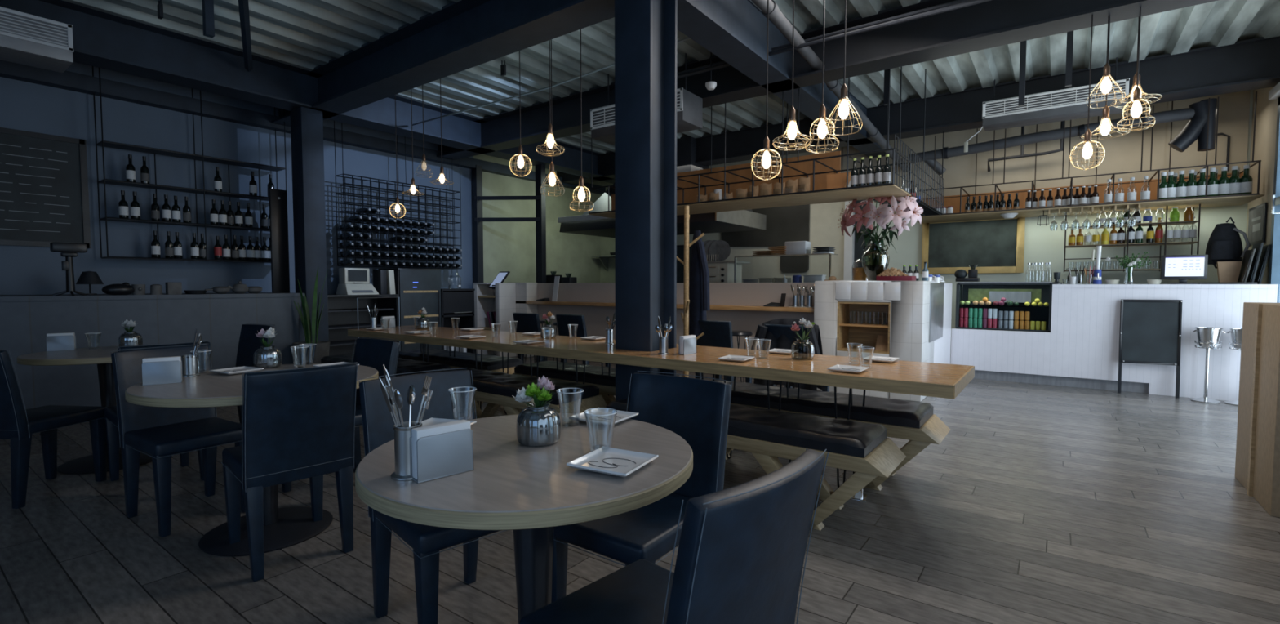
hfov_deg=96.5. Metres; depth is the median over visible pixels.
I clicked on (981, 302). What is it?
fruit
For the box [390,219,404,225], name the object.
wine bottle
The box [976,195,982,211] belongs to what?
beer bottle
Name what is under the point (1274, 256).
window
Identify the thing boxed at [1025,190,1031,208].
beer bottle
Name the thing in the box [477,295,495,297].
shelf
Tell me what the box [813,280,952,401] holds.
kitchen island
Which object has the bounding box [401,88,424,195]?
pendant lamp
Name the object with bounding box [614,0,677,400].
column
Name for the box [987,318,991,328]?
drink can
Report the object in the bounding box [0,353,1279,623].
floor
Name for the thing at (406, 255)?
wine bottle
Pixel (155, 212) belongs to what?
wine bottle
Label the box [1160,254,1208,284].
monitor
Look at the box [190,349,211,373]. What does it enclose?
water glass
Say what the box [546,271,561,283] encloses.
countertop appliance
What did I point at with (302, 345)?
water glass
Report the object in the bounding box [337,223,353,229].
wine bottle
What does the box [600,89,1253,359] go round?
wall
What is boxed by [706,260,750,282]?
oven
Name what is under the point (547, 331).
bud vase
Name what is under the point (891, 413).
cushion
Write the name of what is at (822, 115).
socket
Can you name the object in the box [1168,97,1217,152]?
duct elbow
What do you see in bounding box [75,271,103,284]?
shade
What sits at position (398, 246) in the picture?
wine bottle
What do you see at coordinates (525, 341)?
square plate
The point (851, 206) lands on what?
lily
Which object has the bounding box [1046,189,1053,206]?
beer bottle
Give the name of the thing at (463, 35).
ceiling beam
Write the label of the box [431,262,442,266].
wine bottle
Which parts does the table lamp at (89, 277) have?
stem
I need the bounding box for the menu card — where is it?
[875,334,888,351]
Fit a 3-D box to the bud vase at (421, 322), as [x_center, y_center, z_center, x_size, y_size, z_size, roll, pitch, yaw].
[-2.206,0.060,5.800,0.128,0.217,0.128,1,3,25]
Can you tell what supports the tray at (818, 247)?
on the tray at (826, 249)
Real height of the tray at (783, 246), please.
0.016 m
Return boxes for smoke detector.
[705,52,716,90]
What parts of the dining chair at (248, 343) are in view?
leg, backrest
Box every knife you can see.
[191,328,196,355]
[193,333,200,355]
[379,377,397,426]
[382,364,395,413]
[386,368,401,426]
[611,311,615,328]
[657,315,662,337]
[665,316,670,337]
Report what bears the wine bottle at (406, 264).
in the wine rack at (353, 187)
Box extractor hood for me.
[558,135,766,237]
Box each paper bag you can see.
[696,194,707,201]
[708,191,719,200]
[721,192,733,199]
[735,188,747,198]
[747,185,759,196]
[760,182,772,195]
[773,182,785,194]
[785,178,797,193]
[797,176,810,191]
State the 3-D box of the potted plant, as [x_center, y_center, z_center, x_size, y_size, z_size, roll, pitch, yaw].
[-3.689,0.198,6.408,0.373,1.386,0.367,-1,3,-16]
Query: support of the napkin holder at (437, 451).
on the round table at (530, 491)
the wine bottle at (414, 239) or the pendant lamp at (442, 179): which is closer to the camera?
the pendant lamp at (442, 179)
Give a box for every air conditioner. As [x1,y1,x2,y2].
[0,6,74,72]
[590,53,702,145]
[982,57,1129,131]
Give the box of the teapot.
[227,280,248,293]
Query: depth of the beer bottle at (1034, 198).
7.27 m
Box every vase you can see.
[118,319,142,346]
[253,327,281,368]
[416,306,429,328]
[512,375,560,446]
[540,311,555,337]
[790,317,814,359]
[862,243,889,280]
[1105,252,1151,284]
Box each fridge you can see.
[378,267,441,351]
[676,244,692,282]
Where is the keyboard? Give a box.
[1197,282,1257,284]
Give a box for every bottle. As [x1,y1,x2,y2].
[118,190,128,218]
[125,154,135,182]
[130,191,140,219]
[140,155,149,183]
[151,193,159,220]
[151,230,160,257]
[161,194,171,221]
[164,231,173,257]
[171,195,180,222]
[173,231,182,258]
[182,196,191,222]
[190,232,199,258]
[198,233,205,258]
[209,199,217,224]
[213,166,222,191]
[213,235,222,259]
[218,200,226,225]
[222,235,231,259]
[226,200,234,226]
[231,235,239,260]
[235,201,243,226]
[238,235,246,260]
[244,203,253,226]
[246,235,254,260]
[248,171,257,195]
[253,236,261,260]
[260,204,267,228]
[261,236,268,261]
[267,173,274,196]
[267,237,271,261]
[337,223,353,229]
[338,232,353,238]
[338,241,353,247]
[338,250,354,256]
[339,259,354,265]
[346,215,362,221]
[349,259,363,265]
[350,224,362,229]
[350,233,362,238]
[350,242,362,247]
[350,251,363,256]
[355,207,370,213]
[356,216,371,222]
[357,225,371,231]
[358,234,371,239]
[359,242,371,248]
[359,251,372,256]
[359,260,372,265]
[364,208,379,214]
[365,217,379,222]
[366,226,379,231]
[367,243,380,248]
[368,252,380,257]
[368,260,380,265]
[373,217,387,223]
[375,226,388,232]
[376,244,388,248]
[376,252,388,257]
[377,260,388,266]
[382,218,395,224]
[384,226,396,231]
[384,244,396,248]
[384,261,396,266]
[385,252,396,257]
[389,235,404,240]
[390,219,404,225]
[390,227,404,233]
[392,244,404,249]
[392,253,404,257]
[392,261,404,266]
[398,220,412,226]
[399,228,412,234]
[400,236,412,241]
[400,244,412,249]
[400,253,412,257]
[401,261,413,266]
[407,221,419,226]
[407,229,419,235]
[408,237,419,243]
[408,245,420,250]
[408,253,420,258]
[408,262,420,266]
[415,222,426,226]
[415,230,426,234]
[415,237,427,242]
[416,245,427,250]
[416,253,427,258]
[416,262,427,266]
[420,222,434,227]
[421,230,434,235]
[423,246,435,251]
[423,254,435,258]
[423,262,435,266]
[430,246,441,251]
[431,254,441,259]
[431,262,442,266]
[437,255,448,259]
[438,247,448,252]
[438,262,448,267]
[444,247,455,252]
[444,255,455,259]
[444,262,455,267]
[451,248,462,252]
[451,263,462,267]
[452,255,462,260]
[782,275,786,282]
[850,158,858,186]
[858,157,866,186]
[866,155,874,185]
[875,155,883,184]
[882,154,891,183]
[901,174,908,191]
[902,265,906,274]
[906,265,912,275]
[910,180,915,196]
[913,264,919,280]
[922,262,928,280]
[964,196,970,212]
[970,196,976,211]
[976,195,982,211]
[982,195,988,210]
[987,195,994,210]
[995,194,999,209]
[1000,194,1005,209]
[1005,193,1012,209]
[1013,192,1019,208]
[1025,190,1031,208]
[1032,190,1037,207]
[1038,189,1045,207]
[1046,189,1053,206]
[1053,187,1061,206]
[1061,187,1067,205]
[1066,186,1074,205]
[1068,228,1075,245]
[1074,186,1079,204]
[1075,226,1083,244]
[1079,186,1086,204]
[1084,226,1091,244]
[1086,186,1092,204]
[1091,185,1098,204]
[1092,224,1099,244]
[1097,211,1106,225]
[1101,223,1109,244]
[1103,178,1112,203]
[1108,211,1117,224]
[1109,222,1117,244]
[1114,177,1124,202]
[1115,211,1123,222]
[1116,222,1124,244]
[1122,210,1131,223]
[1125,219,1134,243]
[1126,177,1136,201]
[1132,209,1141,223]
[1134,224,1143,243]
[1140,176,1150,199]
[1142,208,1152,222]
[1146,218,1154,243]
[1155,208,1164,219]
[1155,217,1163,242]
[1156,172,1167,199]
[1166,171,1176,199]
[1166,217,1173,241]
[1169,207,1179,222]
[1173,173,1177,182]
[1173,222,1181,242]
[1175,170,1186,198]
[1181,222,1189,241]
[1183,206,1193,221]
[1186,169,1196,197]
[1188,216,1197,241]
[1194,171,1196,181]
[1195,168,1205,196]
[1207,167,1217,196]
[1215,169,1217,179]
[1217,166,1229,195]
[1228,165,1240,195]
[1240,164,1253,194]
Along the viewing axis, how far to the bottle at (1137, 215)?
6.91 m
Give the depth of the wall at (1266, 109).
6.14 m
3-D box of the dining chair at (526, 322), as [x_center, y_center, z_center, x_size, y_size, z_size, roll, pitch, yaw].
[-1.235,0.430,7.062,0.421,0.858,0.565,2,3,36]
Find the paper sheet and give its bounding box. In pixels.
[551,275,559,301]
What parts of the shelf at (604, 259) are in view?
shelf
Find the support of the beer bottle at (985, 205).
on the bar shelf at (957, 202)
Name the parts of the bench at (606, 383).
seat frame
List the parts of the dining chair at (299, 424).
leg, seat, leg, backrest, leg, leg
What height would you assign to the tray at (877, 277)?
0.050 m
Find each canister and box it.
[150,284,162,294]
[714,189,722,199]
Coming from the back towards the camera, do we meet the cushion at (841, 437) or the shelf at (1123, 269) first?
the shelf at (1123, 269)
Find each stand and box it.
[472,282,515,356]
[763,293,786,306]
[1190,340,1222,403]
[1224,341,1241,405]
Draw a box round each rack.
[333,120,462,269]
[676,205,704,377]
[706,253,718,261]
[1063,204,1200,271]
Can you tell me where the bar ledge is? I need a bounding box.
[515,300,813,311]
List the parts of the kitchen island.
access panel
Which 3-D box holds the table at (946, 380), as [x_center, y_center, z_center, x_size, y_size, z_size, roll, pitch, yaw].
[-0.536,0.611,4.456,5.363,0.752,0.758,2,3,36]
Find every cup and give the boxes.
[1069,267,1079,284]
[1074,266,1085,284]
[1084,266,1094,283]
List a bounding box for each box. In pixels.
[131,284,145,294]
[164,282,182,294]
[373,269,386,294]
[386,270,395,293]
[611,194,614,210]
[784,240,810,254]
[826,172,850,189]
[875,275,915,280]
[1216,261,1242,282]
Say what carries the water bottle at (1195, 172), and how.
on the bar shelf at (957, 202)
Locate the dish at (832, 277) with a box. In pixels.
[824,275,839,280]
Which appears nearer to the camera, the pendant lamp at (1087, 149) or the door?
the pendant lamp at (1087, 149)
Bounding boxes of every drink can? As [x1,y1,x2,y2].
[959,307,964,317]
[959,317,963,326]
[964,307,968,317]
[964,317,968,327]
[968,307,973,317]
[968,317,973,327]
[973,307,977,317]
[973,317,977,327]
[977,307,982,317]
[977,317,982,327]
[982,307,987,318]
[982,318,986,328]
[987,308,992,318]
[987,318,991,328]
[992,308,997,318]
[992,318,996,328]
[998,310,1003,319]
[998,320,1003,328]
[1003,320,1008,328]
[1004,311,1008,319]
[1008,311,1013,319]
[1008,320,1013,328]
[1013,311,1018,319]
[1013,320,1018,328]
[1019,311,1024,319]
[1019,320,1024,328]
[1024,311,1030,319]
[1024,320,1029,329]
[1030,320,1035,329]
[1035,320,1040,329]
[1040,320,1045,329]
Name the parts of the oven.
door, door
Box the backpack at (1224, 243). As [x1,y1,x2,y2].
[1204,217,1250,268]
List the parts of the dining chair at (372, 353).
leg, leg, seat, backrest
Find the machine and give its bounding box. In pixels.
[335,267,378,294]
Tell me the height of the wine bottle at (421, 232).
0.074 m
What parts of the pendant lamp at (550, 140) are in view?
cord, bulb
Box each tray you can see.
[751,250,771,252]
[753,252,769,254]
[767,245,786,248]
[767,248,786,249]
[768,249,786,252]
[769,251,786,253]
[812,250,834,252]
[812,252,834,253]
[813,246,835,248]
[813,248,835,250]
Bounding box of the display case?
[955,281,1053,332]
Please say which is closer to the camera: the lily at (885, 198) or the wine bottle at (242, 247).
the lily at (885, 198)
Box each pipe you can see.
[677,0,991,79]
[751,0,909,172]
[908,107,1195,175]
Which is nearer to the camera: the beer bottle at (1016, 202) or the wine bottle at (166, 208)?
the wine bottle at (166, 208)
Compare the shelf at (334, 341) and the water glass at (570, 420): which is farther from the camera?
the shelf at (334, 341)
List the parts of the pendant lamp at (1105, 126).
bulb, cord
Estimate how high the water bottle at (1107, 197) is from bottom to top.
0.301 m
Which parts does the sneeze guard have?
post, glass, post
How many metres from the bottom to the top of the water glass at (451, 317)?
0.111 m
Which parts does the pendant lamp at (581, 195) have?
cord, bulb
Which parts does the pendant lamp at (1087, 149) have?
bulb, cord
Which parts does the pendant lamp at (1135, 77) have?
bulb, cord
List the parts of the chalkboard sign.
leg, frame, leg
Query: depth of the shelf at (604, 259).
12.24 m
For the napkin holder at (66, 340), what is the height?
0.119 m
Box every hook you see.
[157,0,163,19]
[500,60,506,76]
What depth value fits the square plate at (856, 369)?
2.98 m
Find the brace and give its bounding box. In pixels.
[201,0,253,71]
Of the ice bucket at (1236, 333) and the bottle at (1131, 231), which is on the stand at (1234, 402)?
the ice bucket at (1236, 333)
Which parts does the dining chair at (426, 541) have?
leg, backrest, leg, seat, leg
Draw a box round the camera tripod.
[49,242,87,296]
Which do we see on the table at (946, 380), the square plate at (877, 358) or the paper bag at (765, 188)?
the square plate at (877, 358)
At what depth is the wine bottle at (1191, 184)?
6.36 m
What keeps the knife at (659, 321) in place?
in the holder at (663, 340)
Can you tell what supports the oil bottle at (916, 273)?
on the kitchen island
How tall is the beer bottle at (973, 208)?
0.226 m
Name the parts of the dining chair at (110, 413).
seat, leg, backrest, leg, leg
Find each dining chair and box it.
[0,350,106,508]
[103,340,210,480]
[111,343,244,537]
[221,361,357,581]
[234,323,275,423]
[281,337,400,492]
[359,367,506,623]
[512,312,567,364]
[519,447,828,623]
[551,370,732,602]
[555,313,610,367]
[695,320,751,382]
[764,323,829,391]
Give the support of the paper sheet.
on the bar ledge
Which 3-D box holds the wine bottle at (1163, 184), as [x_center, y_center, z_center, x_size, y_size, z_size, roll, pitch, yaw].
[5.971,-1.428,6.523,0.102,0.326,0.102,2,3,36]
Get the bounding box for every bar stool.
[524,320,545,362]
[552,321,575,363]
[725,330,752,382]
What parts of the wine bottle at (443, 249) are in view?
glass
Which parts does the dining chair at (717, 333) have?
leg, backrest, leg, leg, leg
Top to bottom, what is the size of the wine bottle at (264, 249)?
0.301 m
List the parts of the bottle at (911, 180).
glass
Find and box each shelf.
[92,66,286,262]
[328,307,394,311]
[328,322,380,328]
[329,337,391,346]
[403,289,438,292]
[404,314,438,317]
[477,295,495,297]
[477,326,495,329]
[588,69,911,218]
[591,254,615,271]
[839,321,888,327]
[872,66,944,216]
[916,91,1264,223]
[959,303,1048,306]
[1065,241,1194,248]
[1076,268,1160,271]
[1089,220,1198,228]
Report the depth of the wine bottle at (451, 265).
8.90 m
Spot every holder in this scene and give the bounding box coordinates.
[45,332,75,351]
[142,355,182,385]
[182,354,200,376]
[369,317,377,327]
[380,315,395,327]
[391,421,422,479]
[409,418,473,483]
[604,328,614,343]
[657,336,669,354]
[678,334,696,355]
[792,295,798,306]
[799,295,805,306]
[805,295,813,306]
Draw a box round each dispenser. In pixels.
[448,262,461,288]
[852,258,868,280]
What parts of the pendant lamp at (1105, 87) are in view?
bulb, cord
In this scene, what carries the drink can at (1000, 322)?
in the display case
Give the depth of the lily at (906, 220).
6.03 m
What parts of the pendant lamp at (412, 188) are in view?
cord, bulb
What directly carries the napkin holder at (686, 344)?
on the table at (946, 380)
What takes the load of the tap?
on the bar counter at (1082, 341)
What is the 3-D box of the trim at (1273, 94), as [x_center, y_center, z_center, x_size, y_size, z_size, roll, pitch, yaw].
[5.368,-2.118,4.351,0.090,0.090,3.520,2,3,36]
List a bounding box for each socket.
[395,196,399,204]
[411,177,414,185]
[422,153,425,161]
[440,165,443,173]
[518,144,522,155]
[547,123,552,134]
[550,161,554,172]
[578,175,583,186]
[763,135,769,151]
[789,106,795,121]
[818,103,826,119]
[840,83,847,100]
[854,490,861,498]
[1084,128,1091,142]
[1102,63,1110,77]
[1102,105,1109,119]
[1133,71,1140,86]
[1133,86,1141,101]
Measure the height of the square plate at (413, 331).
0.015 m
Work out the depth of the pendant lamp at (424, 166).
5.80 m
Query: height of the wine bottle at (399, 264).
0.074 m
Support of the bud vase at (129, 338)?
on the round table at (101, 356)
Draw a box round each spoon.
[393,388,404,426]
[406,384,415,426]
[654,324,660,337]
[663,324,667,337]
[666,324,671,337]
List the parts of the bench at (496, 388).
seat frame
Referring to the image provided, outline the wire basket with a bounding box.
[1036,210,1048,226]
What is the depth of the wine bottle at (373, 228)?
7.90 m
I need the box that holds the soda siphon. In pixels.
[1066,267,1072,284]
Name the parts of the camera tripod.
leg, post, leg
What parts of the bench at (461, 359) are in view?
seat frame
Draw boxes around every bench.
[320,353,450,376]
[397,348,522,407]
[426,367,606,418]
[512,360,682,404]
[605,396,906,529]
[711,379,950,490]
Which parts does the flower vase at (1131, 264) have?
glass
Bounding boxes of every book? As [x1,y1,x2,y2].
[486,311,495,327]
[488,311,493,327]
[490,311,495,327]
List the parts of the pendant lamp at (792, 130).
bulb, cord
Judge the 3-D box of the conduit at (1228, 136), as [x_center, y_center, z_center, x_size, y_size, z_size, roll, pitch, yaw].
[6.761,-1.887,6.809,0.373,0.452,0.021,2,3,36]
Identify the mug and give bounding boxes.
[928,274,935,280]
[932,275,943,282]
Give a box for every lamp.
[75,271,103,294]
[389,94,405,217]
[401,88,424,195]
[414,84,433,177]
[431,79,453,185]
[509,50,532,177]
[536,40,564,155]
[539,40,564,195]
[569,29,593,211]
[751,0,782,180]
[772,0,811,151]
[804,0,839,153]
[824,0,862,135]
[1000,213,1017,218]
[1069,14,1105,169]
[1080,16,1131,140]
[1086,16,1125,108]
[1110,17,1162,107]
[1116,6,1155,131]
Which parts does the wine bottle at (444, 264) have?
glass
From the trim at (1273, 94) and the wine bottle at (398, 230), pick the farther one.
the wine bottle at (398, 230)
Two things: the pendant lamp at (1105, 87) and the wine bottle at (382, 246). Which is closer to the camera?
the pendant lamp at (1105, 87)
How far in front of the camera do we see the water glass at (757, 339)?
3.51 m
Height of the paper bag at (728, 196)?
0.130 m
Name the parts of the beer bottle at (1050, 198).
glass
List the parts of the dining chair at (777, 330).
backrest, leg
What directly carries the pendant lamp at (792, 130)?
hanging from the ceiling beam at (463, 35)
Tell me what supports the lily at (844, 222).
in the vase at (874, 261)
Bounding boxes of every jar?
[940,206,946,213]
[946,205,953,213]
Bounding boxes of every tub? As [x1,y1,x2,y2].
[742,279,758,282]
[758,277,774,282]
[773,277,791,282]
[792,275,801,282]
[803,275,826,282]
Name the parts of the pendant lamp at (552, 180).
cord, bulb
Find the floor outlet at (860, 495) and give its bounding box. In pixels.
[849,487,866,501]
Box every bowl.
[213,286,230,293]
[231,283,248,293]
[248,286,262,293]
[954,269,967,277]
[1105,280,1119,284]
[1146,279,1162,284]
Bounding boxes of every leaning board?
[1237,248,1255,282]
[1246,242,1263,282]
[1253,244,1271,284]
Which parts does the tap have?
handle, handle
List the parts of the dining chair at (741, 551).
seat, backrest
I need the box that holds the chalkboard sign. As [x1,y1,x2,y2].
[1117,299,1182,397]
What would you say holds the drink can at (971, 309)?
on the drink can at (971, 319)
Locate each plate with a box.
[209,365,263,374]
[312,361,359,366]
[365,327,390,329]
[404,330,429,333]
[421,417,476,426]
[457,334,485,338]
[459,327,484,330]
[512,339,543,343]
[521,331,540,335]
[566,445,657,476]
[568,408,638,425]
[580,335,605,339]
[703,240,719,261]
[704,240,724,261]
[708,240,730,261]
[718,354,755,361]
[765,347,791,354]
[826,364,869,373]
[862,355,899,362]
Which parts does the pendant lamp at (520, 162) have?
cord, bulb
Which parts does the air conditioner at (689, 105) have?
grille frame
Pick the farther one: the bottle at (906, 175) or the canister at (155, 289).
the bottle at (906, 175)
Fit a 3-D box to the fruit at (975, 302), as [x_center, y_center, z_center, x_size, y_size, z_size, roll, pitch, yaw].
[4.307,-0.121,7.335,0.064,0.066,0.062,2,3,36]
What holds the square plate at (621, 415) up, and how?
on the round table at (530, 491)
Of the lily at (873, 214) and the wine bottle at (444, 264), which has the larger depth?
the wine bottle at (444, 264)
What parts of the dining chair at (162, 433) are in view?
leg, leg, backrest, seat, leg, leg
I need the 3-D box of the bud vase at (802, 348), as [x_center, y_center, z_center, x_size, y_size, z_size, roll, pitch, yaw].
[0.985,0.158,3.454,0.142,0.249,0.129,2,3,36]
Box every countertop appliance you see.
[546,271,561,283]
[560,273,577,283]
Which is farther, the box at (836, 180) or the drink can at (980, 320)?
the drink can at (980, 320)
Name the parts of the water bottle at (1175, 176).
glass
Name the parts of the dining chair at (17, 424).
backrest, leg, leg, seat, leg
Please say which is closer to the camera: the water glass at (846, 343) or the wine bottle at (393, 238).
the water glass at (846, 343)
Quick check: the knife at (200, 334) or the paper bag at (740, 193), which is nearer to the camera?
the knife at (200, 334)
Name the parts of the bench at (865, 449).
seat frame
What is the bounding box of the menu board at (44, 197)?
[0,127,90,248]
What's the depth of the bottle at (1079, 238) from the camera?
7.25 m
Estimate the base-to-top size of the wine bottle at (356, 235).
0.074 m
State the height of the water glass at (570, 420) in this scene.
0.111 m
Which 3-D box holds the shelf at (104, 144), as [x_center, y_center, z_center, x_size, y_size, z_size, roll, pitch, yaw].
[-4.985,-1.658,6.476,0.273,2.153,1.691,2,3,36]
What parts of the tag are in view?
plate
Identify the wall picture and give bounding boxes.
[1247,202,1266,245]
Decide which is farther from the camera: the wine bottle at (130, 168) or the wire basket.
the wire basket
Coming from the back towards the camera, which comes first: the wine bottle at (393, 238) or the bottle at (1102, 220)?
the wine bottle at (393, 238)
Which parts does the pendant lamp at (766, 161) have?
bulb, cord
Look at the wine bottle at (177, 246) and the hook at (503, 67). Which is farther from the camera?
the wine bottle at (177, 246)
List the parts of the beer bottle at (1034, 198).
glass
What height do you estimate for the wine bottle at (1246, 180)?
0.326 m
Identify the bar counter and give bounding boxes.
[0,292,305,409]
[950,284,1278,400]
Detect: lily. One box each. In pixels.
[837,208,880,251]
[840,206,875,245]
[845,199,874,238]
[848,201,885,248]
[860,199,878,241]
[861,196,880,245]
[862,202,888,250]
[868,196,900,243]
[876,195,911,248]
[877,195,916,246]
[877,217,910,249]
[885,199,923,246]
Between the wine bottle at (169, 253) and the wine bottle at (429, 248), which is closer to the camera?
the wine bottle at (169, 253)
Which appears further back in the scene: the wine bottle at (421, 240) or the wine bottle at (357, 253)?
the wine bottle at (421, 240)
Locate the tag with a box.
[964,126,982,152]
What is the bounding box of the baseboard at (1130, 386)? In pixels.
[973,369,1148,392]
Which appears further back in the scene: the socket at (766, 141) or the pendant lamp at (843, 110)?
the socket at (766, 141)
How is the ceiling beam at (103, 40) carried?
attached to the ceiling
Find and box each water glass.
[84,332,102,349]
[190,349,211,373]
[289,345,309,367]
[298,343,316,364]
[427,321,438,334]
[448,386,476,420]
[450,317,459,328]
[490,323,501,337]
[541,327,552,342]
[555,387,583,426]
[567,324,577,337]
[584,407,617,450]
[744,337,759,355]
[756,338,771,357]
[846,342,862,363]
[857,346,875,368]
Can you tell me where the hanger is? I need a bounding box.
[1048,204,1140,217]
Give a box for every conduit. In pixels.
[412,36,690,125]
[987,120,1063,171]
[1215,133,1230,170]
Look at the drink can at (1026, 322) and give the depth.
7.00 m
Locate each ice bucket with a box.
[1192,326,1225,347]
[1226,327,1242,348]
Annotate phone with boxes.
[536,297,549,301]
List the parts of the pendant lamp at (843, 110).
bulb, cord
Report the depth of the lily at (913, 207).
5.85 m
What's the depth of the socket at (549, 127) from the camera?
5.15 m
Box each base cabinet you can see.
[327,293,400,355]
[440,288,475,353]
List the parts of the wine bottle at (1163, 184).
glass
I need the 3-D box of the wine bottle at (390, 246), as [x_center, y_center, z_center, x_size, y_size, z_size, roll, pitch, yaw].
[-3.569,-0.927,8.155,0.306,0.074,0.074,2,3,36]
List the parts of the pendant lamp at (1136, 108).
bulb, cord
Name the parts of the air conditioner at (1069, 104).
grille frame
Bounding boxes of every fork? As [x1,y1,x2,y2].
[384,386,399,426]
[415,375,431,425]
[417,389,432,424]
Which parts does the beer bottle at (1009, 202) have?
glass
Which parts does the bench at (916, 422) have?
seat frame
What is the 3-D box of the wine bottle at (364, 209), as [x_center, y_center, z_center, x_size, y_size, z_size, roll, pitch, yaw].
[-3.785,-1.392,7.836,0.306,0.074,0.074,2,3,36]
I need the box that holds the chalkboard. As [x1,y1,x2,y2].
[921,217,1025,273]
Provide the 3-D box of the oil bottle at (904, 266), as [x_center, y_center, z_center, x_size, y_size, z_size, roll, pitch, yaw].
[2.871,-0.423,6.213,0.058,0.171,0.058,2,3,36]
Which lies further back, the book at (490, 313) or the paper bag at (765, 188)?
the book at (490, 313)
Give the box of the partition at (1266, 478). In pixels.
[1235,302,1279,516]
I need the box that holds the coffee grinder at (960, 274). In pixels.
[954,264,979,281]
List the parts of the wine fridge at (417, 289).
door, handle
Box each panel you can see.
[268,188,289,293]
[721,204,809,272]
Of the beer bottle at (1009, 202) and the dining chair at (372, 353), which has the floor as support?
the dining chair at (372, 353)
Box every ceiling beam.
[0,0,614,183]
[0,59,605,194]
[271,0,614,126]
[436,0,1219,159]
[556,35,1279,184]
[677,0,886,157]
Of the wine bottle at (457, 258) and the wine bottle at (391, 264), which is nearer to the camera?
the wine bottle at (391, 264)
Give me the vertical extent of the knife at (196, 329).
0.221 m
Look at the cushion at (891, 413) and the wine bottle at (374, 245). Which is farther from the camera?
the wine bottle at (374, 245)
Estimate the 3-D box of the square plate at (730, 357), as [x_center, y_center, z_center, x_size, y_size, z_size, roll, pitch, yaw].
[0.573,0.275,3.390,0.168,0.015,0.168,2,3,31]
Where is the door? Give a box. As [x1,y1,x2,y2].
[853,200,871,267]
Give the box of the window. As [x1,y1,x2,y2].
[1268,97,1279,302]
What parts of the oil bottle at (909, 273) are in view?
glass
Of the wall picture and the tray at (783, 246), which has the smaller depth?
the wall picture
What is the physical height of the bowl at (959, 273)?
0.128 m
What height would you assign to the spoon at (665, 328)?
0.174 m
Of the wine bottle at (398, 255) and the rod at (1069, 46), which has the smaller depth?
the rod at (1069, 46)
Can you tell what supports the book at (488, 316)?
on the stand at (501, 300)
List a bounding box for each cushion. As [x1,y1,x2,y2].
[397,348,522,370]
[514,360,682,386]
[605,396,887,457]
[711,379,933,428]
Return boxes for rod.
[883,69,890,105]
[1017,40,1026,106]
[1065,31,1073,87]
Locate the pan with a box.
[184,288,213,293]
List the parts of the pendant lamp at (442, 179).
cord, bulb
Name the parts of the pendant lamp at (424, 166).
cord, bulb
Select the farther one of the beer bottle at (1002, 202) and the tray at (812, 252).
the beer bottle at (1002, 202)
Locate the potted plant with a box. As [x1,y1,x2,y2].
[292,266,329,364]
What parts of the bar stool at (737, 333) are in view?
leg, seat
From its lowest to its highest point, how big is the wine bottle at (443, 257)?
0.074 m
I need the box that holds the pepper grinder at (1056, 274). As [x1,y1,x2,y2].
[1052,271,1062,284]
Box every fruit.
[973,299,978,305]
[978,300,984,305]
[985,300,991,305]
[998,300,1004,305]
[1006,299,1013,305]
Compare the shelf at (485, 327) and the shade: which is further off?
the shelf at (485, 327)
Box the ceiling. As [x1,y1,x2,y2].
[62,0,1279,154]
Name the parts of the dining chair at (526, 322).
leg, backrest, leg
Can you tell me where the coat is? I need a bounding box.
[688,230,710,336]
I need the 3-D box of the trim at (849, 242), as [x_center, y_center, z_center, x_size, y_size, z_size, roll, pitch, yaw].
[3.576,-0.703,9.349,0.400,2.900,0.250,2,3,36]
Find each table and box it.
[17,344,151,474]
[124,363,378,555]
[347,324,974,488]
[355,413,693,623]
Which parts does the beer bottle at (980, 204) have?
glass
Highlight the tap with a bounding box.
[1091,245,1102,284]
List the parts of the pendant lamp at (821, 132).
bulb, cord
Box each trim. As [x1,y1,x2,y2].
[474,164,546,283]
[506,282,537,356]
[843,180,854,279]
[1246,303,1262,496]
[1268,81,1279,100]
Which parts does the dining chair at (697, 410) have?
leg, seat, backrest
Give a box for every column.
[289,106,328,341]
[471,164,483,283]
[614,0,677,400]
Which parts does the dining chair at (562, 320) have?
leg, backrest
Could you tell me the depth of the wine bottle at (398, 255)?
8.21 m
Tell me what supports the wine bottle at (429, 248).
in the wine rack at (353, 187)
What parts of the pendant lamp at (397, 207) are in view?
cord, bulb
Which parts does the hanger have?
rail, rail, rail, rail, rail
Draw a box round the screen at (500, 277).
[488,271,510,288]
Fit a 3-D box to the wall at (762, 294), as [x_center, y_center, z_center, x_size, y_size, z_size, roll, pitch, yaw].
[0.007,0.184,8.409,5.700,1.220,0.150,2,3,36]
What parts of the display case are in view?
panel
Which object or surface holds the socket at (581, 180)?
attached to the pendant lamp at (581, 195)
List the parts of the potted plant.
pot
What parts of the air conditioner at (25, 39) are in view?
grille frame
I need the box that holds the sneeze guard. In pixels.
[733,253,837,282]
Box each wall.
[0,62,600,294]
[537,282,814,377]
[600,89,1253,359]
[1245,87,1277,284]
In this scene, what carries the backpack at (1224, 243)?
on the planter box at (1227, 271)

